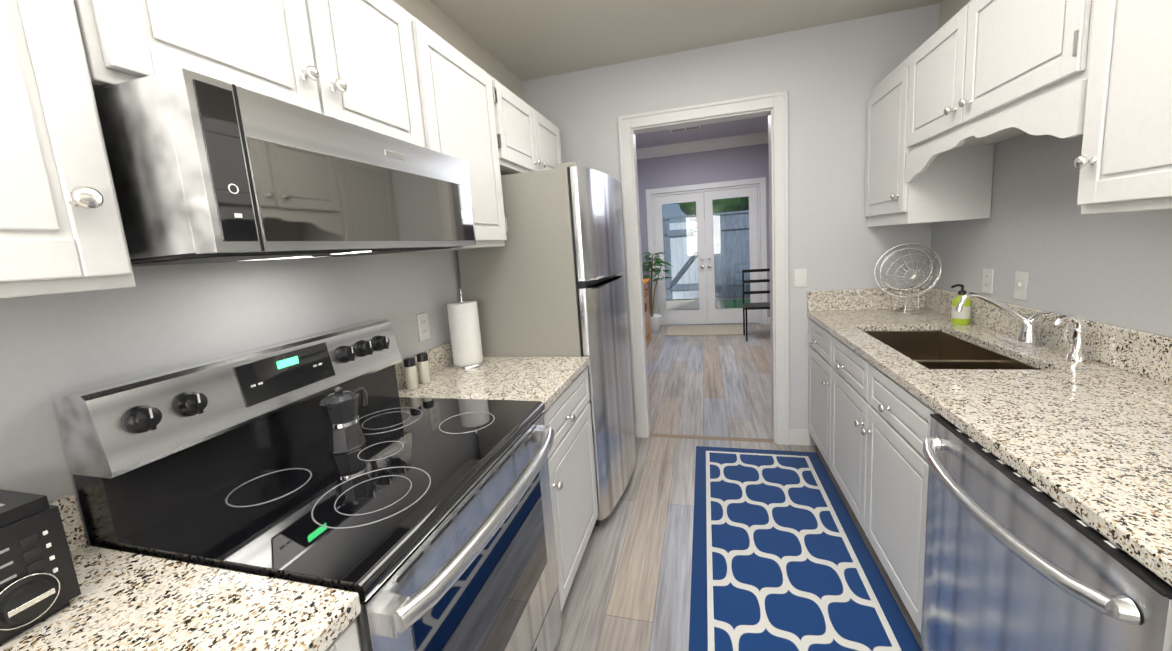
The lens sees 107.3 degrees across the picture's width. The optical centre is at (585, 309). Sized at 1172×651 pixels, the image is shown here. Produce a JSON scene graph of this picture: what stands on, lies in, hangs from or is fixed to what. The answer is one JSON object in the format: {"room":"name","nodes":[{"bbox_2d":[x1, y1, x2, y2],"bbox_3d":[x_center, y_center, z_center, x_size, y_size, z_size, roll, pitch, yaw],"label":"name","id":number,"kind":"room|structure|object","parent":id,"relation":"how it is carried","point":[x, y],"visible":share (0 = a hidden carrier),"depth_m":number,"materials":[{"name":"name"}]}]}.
{"room":"kitchen","nodes":[
{"label":"kitchen","id":0,"kind":"room"},
{"bbox_2d":[0,81,523,545],"bbox_3d":[-0.536,-0.471,2.813,0.120,3.040,9.740,-2,8,16],"label":"wall","id":1,"kind":"structure","parent":0,"point":[179,314],"depth_m":1.00,"materials":[{"name":"paint"}]},
{"bbox_2d":[0,0,171,297],"bbox_3d":[-0.945,-0.386,0.467,0.337,0.785,0.580,-2,8,16],"label":"upper cabinet","id":2,"kind":"object","parent":1,"relation":"attached to","point":[62,230],"depth_m":0.60,"materials":[{"name":"white wood"}]},
{"bbox_2d":[49,341,453,552],"bbox_3d":[-0.988,0.409,0.811,0.022,0.106,2.876,-2,8,16],"label":"backsplash","id":3,"kind":"structure","parent":1,"relation":"attached to","point":[441,356],"depth_m":0.83,"materials":[{"name":"beige stone"}]},
{"bbox_2d":[160,0,435,150],"bbox_3d":[-0.794,-0.638,1.039,0.337,0.472,0.805,-2,8,16],"label":"upper cabinet","id":4,"kind":"object","parent":1,"relation":"attached to","point":[391,68],"depth_m":1.02,"materials":[{"name":"white wood"}]},
{"bbox_2d":[93,67,475,266],"bbox_3d":[-0.697,-0.270,1.078,0.481,0.269,0.788,-2,8,16],"label":"over-the-range microwave","id":5,"kind":"object","parent":4,"relation":"attached to","point":[205,168],"visible":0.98,"depth_m":0.73,"materials":[{"name":"silver metal"}]},
{"bbox_2d":[416,312,429,340],"bbox_3d":[-0.709,0.073,1.884,0.008,0.116,0.072,-2,8,16],"label":"outlet","id":6,"kind":"object","parent":1,"relation":"attached to","point":[423,326],"visible":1,"depth_m":1.88,"materials":[{"name":"white plastic"}]},
{"bbox_2d":[401,22,507,252],"bbox_3d":[-0.619,-0.605,1.667,0.337,0.740,0.611,-2,8,16],"label":"upper cabinet","id":7,"kind":"object","parent":1,"relation":"attached to","point":[464,100],"depth_m":1.69,"materials":[{"name":"white wood"}]},
{"bbox_2d":[500,83,561,173],"bbox_3d":[-0.433,-0.904,2.371,0.337,0.375,0.913,-2,8,16],"label":"upper cabinet","id":8,"kind":"object","parent":1,"relation":"attached to","point":[531,141],"depth_m":2.20,"materials":[{"name":"white wood"}]},
{"bbox_2d":[393,0,970,148],"bbox_3d":[1.237,-1.593,2.147,3.720,0.806,9.500,-2,8,16],"label":"ceiling","id":9,"kind":"structure","parent":0,"point":[511,45],"depth_m":2.38,"materials":[{"name":"paint"}]},
{"bbox_2d":[670,125,700,132],"bbox_3d":[1.364,-2.485,5.922,0.400,0.013,0.180,-2,8,16],"label":"ceiling vent","id":10,"kind":"object","parent":9,"relation":"in","point":[685,129],"visible":0.93,"depth_m":5.91,"materials":[{"name":"grey metal"}]},
{"bbox_2d":[636,131,767,159],"bbox_3d":[2.495,-2.590,6.567,3.600,0.150,0.110,-2,8,16],"label":"crown molding","id":11,"kind":"structure","parent":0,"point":[707,145],"depth_m":6.69,"materials":[{"name":"white wood"}]},
{"bbox_2d":[645,177,767,324],"bbox_3d":[1.968,-0.887,7.088,1.850,2.295,0.140,-2,8,16],"label":"doors","id":12,"kind":"structure","parent":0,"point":[755,191],"depth_m":7.05,"materials":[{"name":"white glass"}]},
{"bbox_2d":[524,3,939,444],"bbox_3d":[0.841,-0.583,2.904,2.430,3.040,0.124,-2,8,16],"label":"wall","id":13,"kind":"structure","parent":0,"point":[828,72],"depth_m":2.67,"materials":[{"name":"paint"}]},
{"bbox_2d":[618,91,788,445],"bbox_3d":[0.814,-0.198,2.974,1.043,2.263,0.176,-2,8,16],"label":"door frame","id":14,"kind":"structure","parent":13,"relation":"attached to","point":[773,107],"depth_m":2.84,"materials":[{"name":"white wood"}]},
{"bbox_2d":[634,317,809,445],"bbox_3d":[2.084,0.517,4.954,3.720,0.110,4.364,-2,8,16],"label":"baseboard","id":15,"kind":"structure","parent":13,"relation":"attached to","point":[799,437],"depth_m":2.90,"materials":[{"name":"white wood"}]},
{"bbox_2d":[794,268,806,286],"bbox_3d":[1.368,-0.204,2.751,0.072,0.116,0.009,-2,8,16],"label":"light switch","id":16,"kind":"object","parent":13,"relation":"attached to","point":[800,277],"visible":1,"depth_m":2.75,"materials":[{"name":"white plastic"}]},
{"bbox_2d":[807,286,926,309],"bbox_3d":[1.721,-0.065,2.670,0.639,0.131,0.022,-2,8,16],"label":"backsplash","id":17,"kind":"structure","parent":13,"relation":"attached to","point":[871,298],"depth_m":2.66,"materials":[{"name":"beige stone"}]},
{"bbox_2d":[554,323,923,650],"bbox_3d":[1.438,0.987,2.576,3.720,0.068,9.620,-2,8,16],"label":"floor","id":18,"kind":"structure","parent":0,"point":[630,589],"depth_m":2.42,"materials":[{"name":"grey wood"}]},
{"bbox_2d":[52,319,561,650],"bbox_3d":[-0.500,0.686,1.177,0.728,1.214,0.801,-2,8,16],"label":"stove","id":19,"kind":"object","parent":18,"relation":"on","point":[421,524],"visible":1,"depth_m":0.96,"materials":[{"name":"black glass"}]},
{"bbox_2d":[318,385,367,453],"bbox_3d":[-0.660,0.288,1.195,0.094,0.170,0.151,-2,8,16],"label":"moka pot","id":20,"kind":"object","parent":19,"relation":"on","point":[339,406],"visible":1,"depth_m":1.15,"materials":[{"name":"grey metal"}]},
{"bbox_2d":[320,606,360,650],"bbox_3d":[-0.709,0.958,0.574,0.652,0.878,0.530,-2,8,16],"label":"base cabinet","id":21,"kind":"object","parent":18,"relation":"on","point":[345,638],"depth_m":0.65,"materials":[{"name":"white wood"}]},
{"bbox_2d":[0,545,359,650],"bbox_3d":[-0.859,0.578,0.063,0.660,0.035,1.464,-2,8,16],"label":"countertop","id":22,"kind":"structure","parent":21,"relation":"on","point":[127,601],"depth_m":0.65,"materials":[{"name":"beige stone"}]},
{"bbox_2d":[0,489,80,644],"bbox_3d":[-0.935,0.402,0.536,0.206,0.187,0.342,-2,8,16],"label":"toaster","id":23,"kind":"object","parent":22,"relation":"on","point":[39,583],"visible":1,"depth_m":0.64,"materials":[{"name":"black plastic"}]},
{"bbox_2d":[457,162,635,525],"bbox_3d":[-0.153,0.184,2.451,0.711,1.795,0.745,-2,8,16],"label":"refrigerator","id":24,"kind":"object","parent":18,"relation":"on","point":[545,281],"visible":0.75,"depth_m":2.06,"materials":[{"name":"metal"}]},
{"bbox_2d":[542,361,597,610],"bbox_3d":[-0.351,0.743,1.887,0.652,0.878,0.599,-2,8,16],"label":"base cabinet","id":25,"kind":"object","parent":18,"relation":"on","point":[571,463],"depth_m":1.73,"materials":[{"name":"white wood"}]},
{"bbox_2d":[398,357,588,408],"bbox_3d":[-0.380,0.292,1.821,0.660,0.035,0.599,-2,8,16],"label":"countertop","id":26,"kind":"structure","parent":25,"relation":"on","point":[541,379],"depth_m":1.74,"materials":[{"name":"beige stone"}]},
{"bbox_2d":[403,353,423,389],"bbox_3d":[-0.692,0.250,1.703,0.045,0.122,0.045,-4,8,4],"label":"spice jar","id":27,"kind":"object","parent":26,"relation":"on","point":[410,372],"depth_m":1.69,"materials":[{"name":"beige glass"}]},
{"bbox_2d":[420,352,430,383],"bbox_3d":[-0.667,0.238,1.774,0.045,0.122,0.045,-4,8,4],"label":"spice jar","id":28,"kind":"object","parent":26,"relation":"on","point":[424,356],"depth_m":1.76,"materials":[{"name":"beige glass"}]},
{"bbox_2d":[447,288,484,368],"bbox_3d":[-0.560,0.079,1.991,0.150,0.361,0.150,-2,8,16],"label":"paper towel holder","id":29,"kind":"object","parent":26,"relation":"on","point":[464,327],"visible":1,"depth_m":1.94,"materials":[{"name":"white paper"}]},
{"bbox_2d":[638,187,651,346],"bbox_3d":[0.422,-0.480,5.252,0.418,2.230,2.450,-2,8,16],"label":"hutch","id":30,"kind":"object","parent":18,"relation":"on","point":[647,311],"visible":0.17,"depth_m":6.13,"materials":[{"name":"brown wood"}]},
{"bbox_2d":[642,252,672,332],"bbox_3d":[1.079,-0.288,6.939,0.690,1.280,0.728,-2,8,16],"label":"potted plant","id":31,"kind":"object","parent":18,"relation":"on","point":[655,323],"visible":0.79,"depth_m":6.83,"materials":[{"name":"green plant"}]},
{"bbox_2d":[666,325,748,335],"bbox_3d":[1.887,0.317,6.772,1.200,0.015,0.700,-2,8,16],"label":"doormat","id":32,"kind":"object","parent":18,"relation":"on","point":[706,330],"visible":0.85,"depth_m":6.71,"materials":[{"name":"fabric"}]},
{"bbox_2d":[742,268,769,341],"bbox_3d":[2.406,-0.075,5.958,0.440,0.950,0.440,-2,8,16],"label":"dining chair","id":33,"kind":"object","parent":18,"relation":"on","point":[755,306],"visible":0.56,"depth_m":6.08,"materials":[{"name":"grey metal"}]},
{"bbox_2d":[689,446,921,650],"bbox_3d":[0.883,1.078,1.997,0.755,0.009,1.860,-2,8,16],"label":"rug","id":34,"kind":"object","parent":18,"relation":"on","point":[782,559],"visible":0.98,"depth_m":1.85,"materials":[{"name":"blue fabric"}]},
{"bbox_2d":[808,318,850,455],"bbox_3d":[1.707,0.508,2.502,0.655,0.878,0.527,-2,8,16],"label":"base cabinet","id":35,"kind":"object","parent":18,"relation":"on","point":[825,352],"depth_m":2.55,"materials":[{"name":"white wood"}]},
{"bbox_2d":[823,370,886,564],"bbox_3d":[1.552,0.723,1.917,0.655,0.640,0.846,-2,8,16],"label":"base cabinet","id":36,"kind":"object","parent":18,"relation":"on","point":[854,418],"depth_m":1.92,"materials":[{"name":"white wood"}]},
{"bbox_2d":[883,374,934,633],"bbox_3d":[1.396,0.694,1.359,0.655,0.878,0.291,-2,8,16],"label":"base cabinet","id":37,"kind":"object","parent":18,"relation":"on","point":[905,471],"depth_m":1.46,"materials":[{"name":"white wood"}]},
{"bbox_2d":[807,310,1171,581],"bbox_3d":[1.221,0.326,0.784,0.661,0.035,3.998,-2,8,16],"label":"countertop","id":38,"kind":"structure","parent":37,"relation":"on","point":[1095,437],"depth_m":1.07,"materials":[{"name":"beige stone"}]},
{"bbox_2d":[874,243,941,313],"bbox_3d":[1.836,-0.182,2.471,0.288,0.397,0.261,-2,8,16],"label":"wire basket","id":39,"kind":"object","parent":38,"relation":"on","point":[914,277],"visible":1,"depth_m":2.50,"materials":[{"name":"silver metal"}]},
{"bbox_2d":[851,326,1046,401],"bbox_3d":[1.496,0.268,1.855,0.404,0.217,0.824,-2,8,16],"label":"sink","id":40,"kind":"object","parent":38,"relation":"in","point":[929,345],"depth_m":1.95,"materials":[{"name":"brown metal"}]},
{"bbox_2d":[951,284,970,324],"bbox_3d":[1.840,-0.030,2.122,0.084,0.198,0.073,-2,8,16],"label":"soap bottle","id":41,"kind":"object","parent":38,"relation":"on","point":[963,317],"visible":0.85,"depth_m":2.10,"materials":[{"name":"green plastic"}]},
{"bbox_2d":[955,292,1094,361],"bbox_3d":[1.609,0.046,1.639,0.271,0.219,0.344,-2,8,16],"label":"faucet","id":42,"kind":"object","parent":38,"relation":"on","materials":[{"name":"silver metal"}]},
{"bbox_2d":[921,414,1171,650],"bbox_3d":[1.200,0.773,0.916,0.704,0.874,0.670,-2,8,16],"label":"dishwasher","id":43,"kind":"object","parent":18,"relation":"on","point":[1014,560],"visible":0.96,"depth_m":0.90,"materials":[{"name":"silver metal"}]},
{"bbox_2d":[1163,578,1171,585],"bbox_3d":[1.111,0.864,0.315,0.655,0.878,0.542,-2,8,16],"label":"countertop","id":44,"kind":"structure","parent":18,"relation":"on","point":[1168,580],"depth_m":0.62,"materials":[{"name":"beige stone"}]},
{"bbox_2d":[928,11,1171,336],"bbox_3d":[1.391,-0.203,-0.014,0.120,3.040,5.270,-2,8,16],"label":"wall","id":45,"kind":"structure","parent":0,"point":[1066,253],"depth_m":1.63,"materials":[{"name":"paint"}]},
{"bbox_2d":[864,54,994,226],"bbox_3d":[1.746,-0.844,2.226,0.350,0.780,0.613,-2,8,16],"label":"upper cabinet","id":46,"kind":"object","parent":45,"relation":"attached to","point":[955,184],"depth_m":2.06,"materials":[{"name":"white wood"}]},
{"bbox_2d":[982,268,993,293],"bbox_3d":[1.895,-0.137,2.037,0.008,0.116,0.072,-2,8,16],"label":"outlet","id":47,"kind":"object","parent":45,"relation":"attached to","point":[987,280],"visible":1,"depth_m":2.03,"materials":[{"name":"white plastic"}]},
{"bbox_2d":[908,0,1083,155],"bbox_3d":[1.542,-0.892,1.494,0.350,0.450,0.996,-2,8,16],"label":"upper cabinet","id":48,"kind":"object","parent":45,"relation":"attached to","point":[957,97],"depth_m":1.42,"materials":[{"name":"white wood"}]},
{"bbox_2d":[1014,271,1028,299],"bbox_3d":[1.833,-0.102,1.823,0.015,0.116,0.072,-2,8,16],"label":"light switch","id":49,"kind":"object","parent":45,"relation":"attached to","point":[1021,285],"visible":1,"depth_m":1.82,"materials":[{"name":"white plastic"}]},
{"bbox_2d":[923,286,1171,385],"bbox_3d":[1.523,0.234,0.687,0.022,0.131,3.998,-2,8,16],"label":"backsplash","id":50,"kind":"structure","parent":45,"relation":"attached to","point":[1148,354],"depth_m":1.36,"materials":[{"name":"beige stone"}]},
{"bbox_2d":[1068,0,1171,213],"bbox_3d":[1.350,-0.602,0.771,0.350,0.790,0.559,-2,8,16],"label":"upper cabinet","id":51,"kind":"object","parent":45,"relation":"attached to","point":[1121,104],"depth_m":0.99,"materials":[{"name":"white wood"}]},
{"label":"outside","id":52,"kind":"structure","parent":0,"visible":0},
{"bbox_2d":[666,280,749,314],"bbox_3d":[3.436,-0.388,11.197,16.000,0.075,8.280,-2,8,16],"label":"ground","id":53,"kind":"structure","parent":52,"point":[725,303],"depth_m":9.67,"materials":[{"name":"grey concrete"}]},
{"bbox_2d":[662,210,749,299],"bbox_3d":[3.129,-1.268,10.130,12.034,1.980,0.100,-2,8,16],"label":"fence","id":54,"kind":"object","parent":53,"relation":"on","point":[724,284],"depth_m":10.19,"materials":[{"name":"grey wood"}]},
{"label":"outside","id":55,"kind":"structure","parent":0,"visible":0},
{"bbox_2d":[676,196,748,225],"bbox_3d":[3.933,-4.256,11.592,13.552,4.697,3.518,-2,8,16],"label":"foliage","id":56,"kind":"object","parent":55,"point":[733,203],"depth_m":11.02,"materials":[{"name":"green plant"}]}
]}

